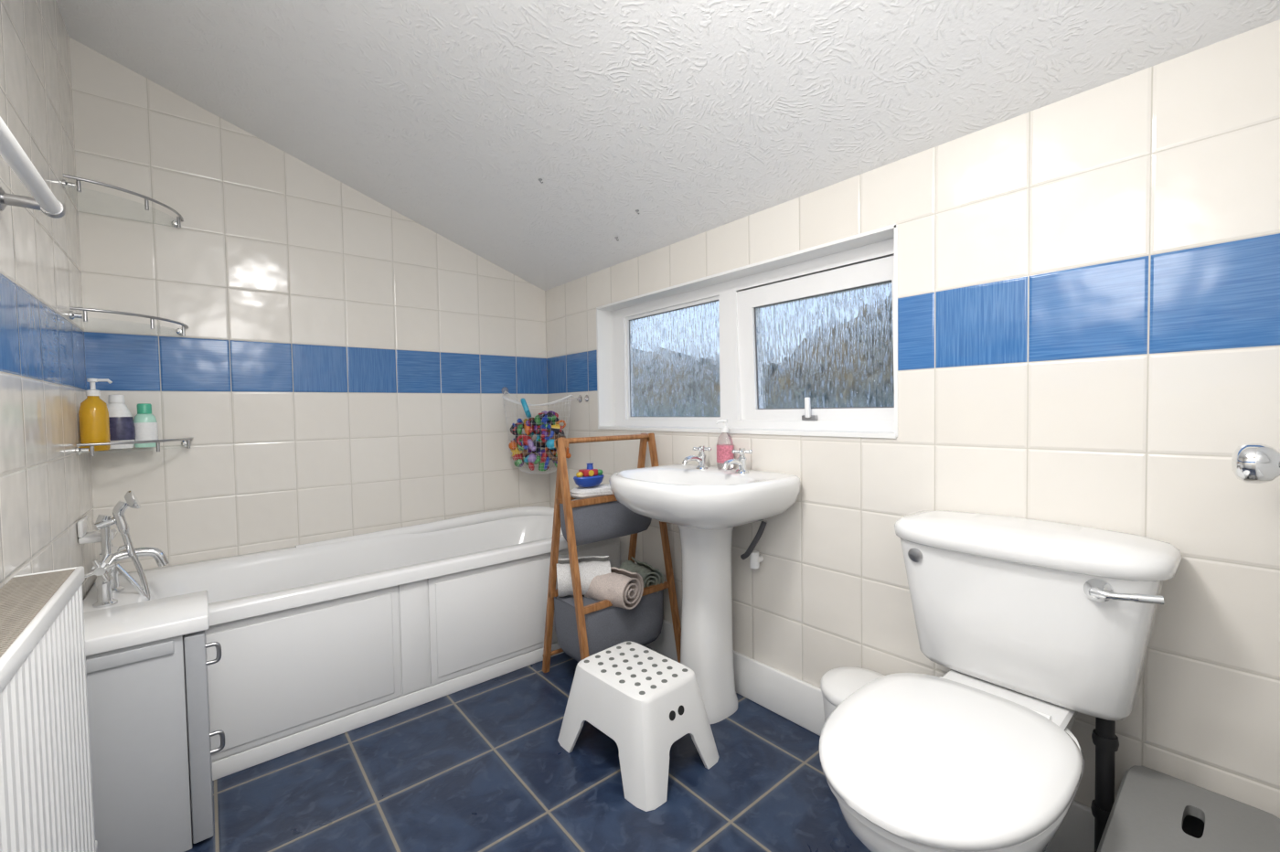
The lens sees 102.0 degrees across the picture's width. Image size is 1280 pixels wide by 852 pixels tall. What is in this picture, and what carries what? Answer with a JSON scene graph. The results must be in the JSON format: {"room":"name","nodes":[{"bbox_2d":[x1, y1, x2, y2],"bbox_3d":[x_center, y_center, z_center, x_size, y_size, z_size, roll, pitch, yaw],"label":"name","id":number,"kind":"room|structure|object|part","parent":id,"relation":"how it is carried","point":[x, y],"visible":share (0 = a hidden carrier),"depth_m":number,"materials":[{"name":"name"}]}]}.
{"room":"bathroom","nodes":[
{"label":"bathroom","id":0,"kind":"room"},
{"bbox_2d":[0,0,96,600],"bbox_3d":[-1.076,-0.067,0.699,0.140,2.405,2.920,-2,2,-40],"label":"wall","id":1,"kind":"structure","parent":0,"point":[46,488],"depth_m":1.28,"materials":[{"name":"tile"}]},
{"bbox_2d":[0,116,65,218],"bbox_3d":[-0.853,-0.443,0.598,0.095,0.050,1.230,-2,2,-40],"label":"towel rail","id":2,"kind":"object","parent":1,"relation":"attached to","point":[43,199],"visible":1,"depth_m":0.94,"materials":[{"name":"white metal"}]},
{"bbox_2d":[0,565,97,851],"bbox_3d":[-0.768,0.664,0.560,0.104,0.742,1.231,-2,2,-40],"label":"radiator","id":3,"kind":"object","parent":1,"relation":"attached to","point":[47,798],"visible":1,"depth_m":0.80,"materials":[{"name":"white metal"}]},
{"bbox_2d":[0,568,75,657],"bbox_3d":[-0.773,0.302,0.548,0.082,0.011,1.230,-2,2,-40],"label":"grille","id":4,"kind":"object","parent":3,"relation":"attached to","point":[29,603],"depth_m":0.84,"materials":[{"name":"white metal"}]},
{"bbox_3d":[-0.729,0.873,0.596,0.010,0.022,1.230,-2,2,-40],"label":"rail","id":5,"kind":"part","parent":3,"relation":"part of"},
{"bbox_2d":[76,515,117,543],"bbox_3d":[-1.678,0.317,1.605,0.074,0.070,0.110,-2,2,-40],"label":"soap dish","id":6,"kind":"object","parent":1,"relation":"attached to","point":[85,537],"visible":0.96,"depth_m":1.56,"materials":[{"name":"white ceramic"}]},
{"bbox_3d":[-1.702,0.308,1.584,0.011,0.050,0.110,-2,2,-40],"label":"dish","id":7,"kind":"part","parent":6,"relation":"part of","materials":[{"name":"white ceramic"}]},
{"bbox_3d":[-1.677,0.342,1.605,0.074,0.020,0.110,-2,2,-40],"label":"dish","id":8,"kind":"part","parent":6,"relation":"part of","materials":[{"name":"white ceramic"}]},
{"bbox_2d":[69,37,549,576],"bbox_3d":[-1.239,-0.118,2.377,1.769,2.405,0.140,-2,2,-40],"label":"wall","id":9,"kind":"structure","parent":0,"point":[342,365],"depth_m":2.08,"materials":[{"name":"tile"}]},
{"bbox_2d":[62,173,183,227],"bbox_3d":[-1.693,-0.732,1.718,0.266,0.040,0.266,-2,2,-40],"label":"glass shelf","id":10,"kind":"object","parent":9,"relation":"attached to","point":[65,184],"visible":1,"depth_m":1.63,"materials":[{"name":"clear"}]},
{"bbox_2d":[68,306,188,336],"bbox_3d":[-1.686,-0.343,1.730,0.266,0.040,0.266,-2,2,-40],"label":"glass shelf","id":11,"kind":"object","parent":9,"relation":"attached to","point":[179,331],"visible":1,"depth_m":1.64,"materials":[{"name":"clear"}]},
{"bbox_2d":[75,437,193,456],"bbox_3d":[-1.679,0.067,1.743,0.266,0.040,0.266,-2,2,-40],"label":"glass shelf","id":12,"kind":"object","parent":9,"relation":"attached to","point":[186,442],"visible":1,"depth_m":1.64,"materials":[{"name":"clear"}]},
{"bbox_2d":[78,378,112,451],"bbox_3d":[-1.717,-0.036,1.630,0.073,0.228,0.069,0,2,18],"label":"soap pump bottle","id":13,"kind":"object","parent":12,"relation":"on","point":[93,412],"visible":0.94,"depth_m":1.61,"materials":[{"name":"yellow plastic"}]},
{"bbox_2d":[106,394,135,448],"bbox_3d":[-1.742,-0.015,1.728,0.083,0.180,0.059,-2,2,-40],"label":"shampoo bottle","id":14,"kind":"object","parent":12,"relation":"on","point":[122,424],"visible":0.81,"depth_m":1.72,"materials":[{"name":"white plastic"}]},
{"bbox_2d":[133,403,158,447],"bbox_3d":[-1.705,-0.002,1.785,0.062,0.150,0.047,-2,2,-40],"label":"toiletry bottle","id":15,"kind":"object","parent":12,"relation":"on","point":[145,423],"visible":0.91,"depth_m":1.77,"materials":[{"name":"white plastic"}]},
{"bbox_2d":[501,386,508,394],"bbox_3d":[-0.705,-0.185,2.720,0.040,0.040,0.017,-2,2,-40],"label":"cup","id":16,"kind":"object","parent":9,"relation":"attached to","point":[505,390],"depth_m":2.72,"materials":[{"name":"white"}]},
{"bbox_2d":[184,645,870,851],"bbox_3d":[-0.326,1.063,1.349,2.049,0.120,2.920,-2,2,-40],"label":"floor","id":17,"kind":"structure","parent":0,"point":[482,767],"depth_m":1.42,"materials":[{"name":"tile"}]},
{"bbox_2d":[83,590,224,851],"bbox_3d":[-1.219,0.740,1.268,0.312,0.560,0.243,-2,2,-40],"label":"base cabinet","id":18,"kind":"object","parent":17,"relation":"on","point":[147,663],"visible":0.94,"depth_m":1.20,"materials":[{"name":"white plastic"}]},
{"bbox_3d":[-1.177,0.523,1.153,0.209,0.030,0.008,-2,2,-40],"label":"rail","id":19,"kind":"part","parent":18,"relation":"part of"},
{"bbox_3d":[-1.137,0.753,1.338,0.038,0.504,0.233,-2,2,-40],"label":"door","id":20,"kind":"part","parent":18,"relation":"part of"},
{"bbox_3d":[-1.056,0.562,1.282,0.031,0.054,0.010,-2,2,-40],"label":"handle","id":21,"kind":"part","parent":18,"relation":"part of","materials":[{"name":"metal"}]},
{"bbox_3d":[-1.052,0.785,1.289,0.031,0.054,0.010,-2,2,-40],"label":"handle","id":22,"kind":"part","parent":18,"relation":"part of","materials":[{"name":"metal"}]},
{"bbox_2d":[82,506,620,780],"bbox_3d":[-0.963,0.720,2.091,1.763,0.540,0.669,-2,2,-40],"label":"bathtub","id":23,"kind":"object","parent":17,"relation":"on","point":[319,641],"visible":0.7,"depth_m":1.82,"materials":[{"name":"white plastic"}]},
{"bbox_2d":[84,490,170,607],"bbox_3d":[-1.559,0.368,1.588,0.170,0.345,0.304,-2,2,-40],"label":"mixer tap","id":24,"kind":"object","parent":23,"relation":"on","point":[107,570],"visible":1,"depth_m":1.56,"materials":[{"name":"silver metal"}]},
{"bbox_3d":[-1.512,0.404,1.452,0.064,0.064,0.034,-2,2,-40],"label":"cross handle","id":25,"kind":"part","parent":24,"relation":"part of","materials":[{"name":"silver metal"}]},
{"bbox_3d":[-1.685,0.400,1.658,0.064,0.064,0.034,-2,2,-40],"label":"cross handle","id":26,"kind":"part","parent":24,"relation":"part of","materials":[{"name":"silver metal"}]},
{"bbox_3d":[-1.547,0.410,1.599,0.141,0.069,0.028,-2,2,-40],"label":"spout","id":27,"kind":"part","parent":24,"relation":"part of","materials":[{"name":"silver metal"}]},
{"bbox_3d":[-1.138,0.753,1.546,0.790,0.397,0.008,-2,2,-40],"label":"panel","id":28,"kind":"part","parent":23,"relation":"part of","materials":[{"name":"white plastic"}]},
{"bbox_3d":[-0.772,0.766,1.865,1.763,0.455,0.012,-2,2,-40],"label":"panel","id":29,"kind":"part","parent":23,"relation":"part of","materials":[{"name":"white plastic"}]},
{"bbox_3d":[-0.796,0.739,1.832,0.094,0.397,0.008,-2,2,-40],"label":"panel","id":30,"kind":"part","parent":23,"relation":"part of","materials":[{"name":"white plastic"}]},
{"bbox_3d":[-0.425,0.723,2.144,0.869,0.397,0.008,-2,2,-40],"label":"panel","id":31,"kind":"part","parent":23,"relation":"part of","materials":[{"name":"white plastic"}]},
{"bbox_2d":[542,432,681,672],"bbox_3d":[-0.120,0.507,2.044,0.464,0.943,0.378,-2,2,-40],"label":"ladder shelf","id":32,"kind":"object","parent":17,"relation":"on","point":[585,627],"visible":0.75,"depth_m":1.96,"materials":[{"name":"brown wood"}]},
{"bbox_3d":[-0.329,0.512,1.989,0.024,0.943,0.194,-2,2,-40],"label":"leg","id":33,"kind":"part","parent":32,"relation":"part of","materials":[{"name":"brown wood"}]},
{"bbox_3d":[-0.230,0.516,1.833,0.024,0.943,0.194,-2,2,-40],"label":"leg","id":34,"kind":"part","parent":32,"relation":"part of","materials":[{"name":"brown wood"}]},
{"bbox_2d":[569,483,613,501],"bbox_3d":[-0.120,0.276,2.040,0.362,0.100,0.088,-2,2,-40],"label":"folded towel","id":35,"kind":"object","parent":32,"relation":"in","point":[601,490],"visible":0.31,"depth_m":1.95,"materials":[{"name":"fabric"}]},
{"bbox_2d":[573,462,604,487],"bbox_3d":[-0.194,0.184,1.960,0.127,0.084,0.076,-2,2,-40],"label":"boat","id":36,"kind":"object","parent":35,"relation":"on","point":[590,476],"visible":1,"depth_m":1.93,"materials":[{"name":"blue plastic"}]},
{"bbox_2d":[555,494,651,545],"bbox_3d":[-0.123,0.354,2.039,0.416,0.177,0.099,-2,2,-40],"label":"basket","id":37,"kind":"object","parent":32,"relation":"on","point":[599,518],"depth_m":1.96,"materials":[{"name":"grey fabric"}]},
{"bbox_3d":[-0.128,0.049,2.030,0.440,0.020,0.021,-2,2,-40],"label":"rail","id":38,"kind":"part","parent":32,"relation":"part of","materials":[{"name":"brown wood"}]},
{"bbox_2d":[548,581,669,661],"bbox_3d":[-0.116,0.753,2.052,0.416,0.237,0.239,-2,2,-40],"label":"basket","id":39,"kind":"object","parent":32,"relation":"on","point":[607,625],"depth_m":1.95,"materials":[{"name":"grey"}]},
{"bbox_2d":[556,555,663,609],"bbox_3d":[-0.116,0.599,2.033,0.424,0.183,0.345,-2,2,-40],"label":"towels","id":40,"kind":"object","parent":32,"relation":"on","point":[624,586],"visible":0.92,"depth_m":1.95,"materials":[{"name":"fabric"}]},
{"bbox_3d":[-0.029,0.499,2.241,0.024,0.943,0.194,-2,2,-40],"label":"leg","id":41,"kind":"part","parent":32,"relation":"part of","materials":[{"name":"brown wood"}]},
{"bbox_3d":[0.107,0.501,2.115,0.024,0.943,0.194,-2,2,-40],"label":"leg","id":42,"kind":"part","parent":32,"relation":"part of","materials":[{"name":"brown wood"}]},
{"bbox_2d":[557,640,719,811],"bbox_3d":[-0.014,0.860,1.585,0.335,0.260,0.438,-2,2,-40],"label":"step stool","id":43,"kind":"object","parent":17,"relation":"on","point":[642,698],"visible":1,"depth_m":1.48,"materials":[{"name":"white plastic"}]},
{"bbox_2d":[608,445,800,724],"bbox_3d":[0.178,0.530,1.726,0.474,0.904,0.580,-2,2,-40],"label":"pedestal sink","id":44,"kind":"object","parent":17,"relation":"on","point":[706,503],"visible":0.98,"depth_m":1.73,"materials":[{"name":"white ceramic"}]},
{"bbox_3d":[0.189,0.124,1.856,0.103,0.036,0.018,-2,2,-40],"label":"tap spout","id":45,"kind":"part","parent":44,"relation":"part of","materials":[{"name":"silver metal"}]},
{"bbox_2d":[608,464,800,530],"bbox_3d":[0.173,0.249,1.717,0.474,0.178,0.580,-2,2,-40],"label":"basin","id":46,"kind":"object","parent":44,"relation":"in","point":[689,496],"depth_m":1.54,"materials":[{"name":"white ceramic"}]},
{"bbox_2d":[715,419,734,469],"bbox_3d":[0.304,0.064,1.853,0.062,0.177,0.057,-1,2,12],"label":"hand soap bottle","id":47,"kind":"object","parent":44,"relation":"on","point":[724,444],"visible":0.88,"depth_m":1.83,"materials":[{"name":"pink plastic"}]},
{"bbox_3d":[0.308,0.127,1.715,0.103,0.036,0.018,-2,2,-40],"label":"tap spout","id":48,"kind":"part","parent":44,"relation":"part of","materials":[{"name":"silver metal"}]},
{"bbox_2d":[740,521,767,568],"bbox_3d":[0.389,0.403,1.771,0.077,0.168,0.077,-1,2,-3],"label":"pipe","id":49,"kind":"object","parent":44,"relation":"attached to","point":[755,559],"visible":1,"depth_m":1.77,"materials":[{"name":"grey plastic"}]},
{"bbox_2d":[820,666,884,722],"bbox_3d":[0.601,0.837,1.407,0.208,0.297,0.208,-2,2,-40],"label":"waste bin","id":50,"kind":"object","parent":17,"relation":"on","point":[837,684],"visible":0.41,"depth_m":1.40,"materials":[{"name":"white plastic"}]},
{"bbox_2d":[819,510,1182,851],"bbox_3d":[0.632,0.614,0.980,0.738,0.770,0.494,-2,2,-40],"label":"toilet","id":51,"kind":"object","parent":17,"relation":"on","point":[1036,624],"visible":1,"depth_m":0.97,"materials":[{"name":"white ceramic"}]},
{"bbox_3d":[0.524,0.558,0.911,0.488,0.030,0.358,-2,2,-40],"label":"seat lid","id":52,"kind":"part","parent":51,"relation":"part of","materials":[{"name":"white plastic"}]},
{"bbox_2d":[941,669,1077,731],"bbox_3d":[0.795,0.646,1.127,0.276,0.151,0.228,-2,2,-40],"label":"toilet seat hinge","id":53,"kind":"object","parent":51,"relation":"attached to","point":[1063,716],"depth_m":1.09,"materials":[{"name":"white plastic"}]},
{"bbox_3d":[0.823,0.247,1.134,0.223,0.054,0.494,-2,2,-40],"label":"cistern lid","id":54,"kind":"part","parent":51,"relation":"part of","materials":[{"name":"white ceramic"}]},
{"bbox_3d":[0.865,0.303,0.922,0.021,0.022,0.096,-3,3,-45],"label":"flush lever","id":55,"kind":"part","parent":51,"relation":"part of","materials":[{"name":"silver metal"}]},
{"bbox_2d":[1090,716,1119,851],"bbox_3d":[0.949,0.787,1.059,0.042,0.408,0.042,-2,2,-40],"label":"pipe","id":56,"kind":"object","parent":17,"relation":"on","point":[1104,739],"visible":0.82,"depth_m":1.05,"materials":[{"name":"black plastic"}]},
{"bbox_2d":[1096,765,1279,851],"bbox_3d":[0.924,0.844,0.862,0.395,0.308,0.223,-2,2,-40],"label":"storage bin","id":57,"kind":"object","parent":17,"relation":"on","point":[1152,810],"visible":1,"depth_m":0.91,"materials":[{"name":"white plastic"}]},
{"bbox_2d":[55,0,1279,290],"bbox_3d":[-0.361,-1.060,1.281,2.049,0.815,2.920,-2,2,-40],"label":"ceiling","id":58,"kind":"structure","parent":0,"point":[696,117],"depth_m":1.44,"materials":[{"name":"white paint"}]},
{"bbox_2d":[544,19,1279,818],"bbox_3d":[0.391,0.169,1.935,0.140,1.805,2.920,-2,2,-40],"label":"wall","id":59,"kind":"structure","parent":0,"point":[1089,281],"depth_m":1.14,"materials":[{"name":"tile"}]},
{"bbox_2d":[576,394,582,403],"bbox_3d":[-0.311,-0.137,2.632,0.017,0.040,0.040,-2,2,-40],"label":"cup","id":60,"kind":"object","parent":59,"relation":"attached to","point":[580,399],"depth_m":2.63,"materials":[{"name":"white"}]},
{"bbox_2d":[596,224,897,438],"bbox_3d":[0.303,-0.271,2.012,0.146,0.588,1.424,-2,2,-40],"label":"trim","id":61,"kind":"structure","parent":59,"relation":"attached to","point":[603,313],"depth_m":1.88,"materials":[{"name":"white paint"}]},
{"bbox_2d":[611,237,894,431],"bbox_3d":[0.342,-0.275,2.045,0.082,0.564,1.404,-2,2,-40],"label":"window","id":62,"kind":"structure","parent":59,"relation":"in","point":[730,409],"depth_m":1.87,"materials":[{"name":"white plastic"}]},
{"bbox_2d":[625,295,720,420],"bbox_3d":[0.139,-0.272,2.276,0.028,0.490,0.602,-2,2,-40],"label":"bead","id":63,"kind":"object","parent":62,"relation":"attached to","point":[715,298],"visible":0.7,"depth_m":2.36,"materials":[{"name":"white plastic"}]},
{"bbox_2d":[629,299,718,416],"bbox_3d":[0.137,-0.271,2.272,0.004,0.464,0.576,-2,2,-40],"label":"gasket","id":64,"kind":"object","parent":62,"relation":"attached to","point":[717,300],"visible":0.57,"depth_m":2.48,"materials":[{"name":"grey rubber"}]},
{"bbox_3d":[0.141,-0.272,2.277,0.006,0.490,0.602,-2,2,-40],"label":"fixed glass","id":65,"kind":"part","parent":62,"relation":"part of","materials":[{"name":"clear glass"}]},
{"bbox_3d":[0.564,-0.062,1.743,0.016,0.069,0.016,-6,4,-40],"label":"handle lever","id":66,"kind":"part","parent":62,"relation":"part of","materials":[{"name":"white plastic"}]},
{"bbox_3d":[0.575,-0.028,1.756,0.012,0.018,0.055,-6,4,-40],"label":"handle","id":67,"kind":"part","parent":62,"relation":"part of","materials":[{"name":"metal"}]},
{"bbox_3d":[0.589,-0.259,1.752,0.082,0.495,0.633,-2,2,-40],"label":"sash","id":68,"kind":"part","parent":62,"relation":"part of","materials":[{"name":"white plastic"}]},
{"bbox_3d":[0.600,-0.247,1.739,0.006,0.377,0.507,-6,4,-40],"label":"glass sash","id":69,"kind":"part","parent":62,"relation":"part of","materials":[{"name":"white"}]},
{"bbox_2d":[645,618,1094,851],"bbox_3d":[0.555,0.904,1.655,0.016,0.148,1.940,-2,2,-40],"label":"baseboard","id":70,"kind":"structure","parent":59,"relation":"attached to","point":[794,699],"depth_m":1.71,"materials":[{"name":"white paint"}]},
{"bbox_3d":[-0.271,-0.138,2.588,0.013,0.036,0.036,-2,2,-40],"label":"hook","id":71,"kind":"object","parent":59,"relation":"attached to","visible":0},
{"bbox_2d":[501,386,582,473],"bbox_3d":[-0.518,0.017,2.621,0.443,0.444,0.165,-1,2,13],"label":"net","id":72,"kind":"object","parent":71,"relation":"hanging from","point":[538,425],"visible":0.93,"depth_m":2.59,"materials":[{"name":"white"}]},
{"label":"outside","id":73,"kind":"structure","parent":0,"visible":0},
{"bbox_3d":[4.346,1.379,8.305,13.700,0.150,18.000,-2,2,-40],"label":"ground","id":74,"kind":"structure","parent":73,"visible":0},
{"bbox_2d":[632,296,894,416],"bbox_3d":[0.900,0.108,6.043,1.200,2.649,9.024,-2,2,-40],"label":"trees","id":75,"kind":"object","parent":74,"relation":"on","point":[849,377],"visible":0.05,"depth_m":4.63,"materials":[{"name":"green plant"}]},
{"bbox_3d":[0.548,-0.079,0.247,1.769,2.405,0.140,-2,2,-40],"label":"wall","id":76,"kind":"structure","parent":0,"visible":0},
{"bbox_3d":[0.814,0.176,0.581,0.770,1.656,0.021,-2,2,-40],"label":"leaf","id":77,"kind":"object","parent":76,"relation":"attached to","visible":0},
{"bbox_2d":[1231,443,1279,483],"bbox_3d":[1.023,0.061,0.832,0.066,0.066,0.097,-2,2,-40],"label":"handle","id":78,"kind":"object","parent":77,"relation":"attached to","point":[1251,463],"visible":1,"depth_m":0.83,"materials":[{"name":"silver metal"}]}
]}

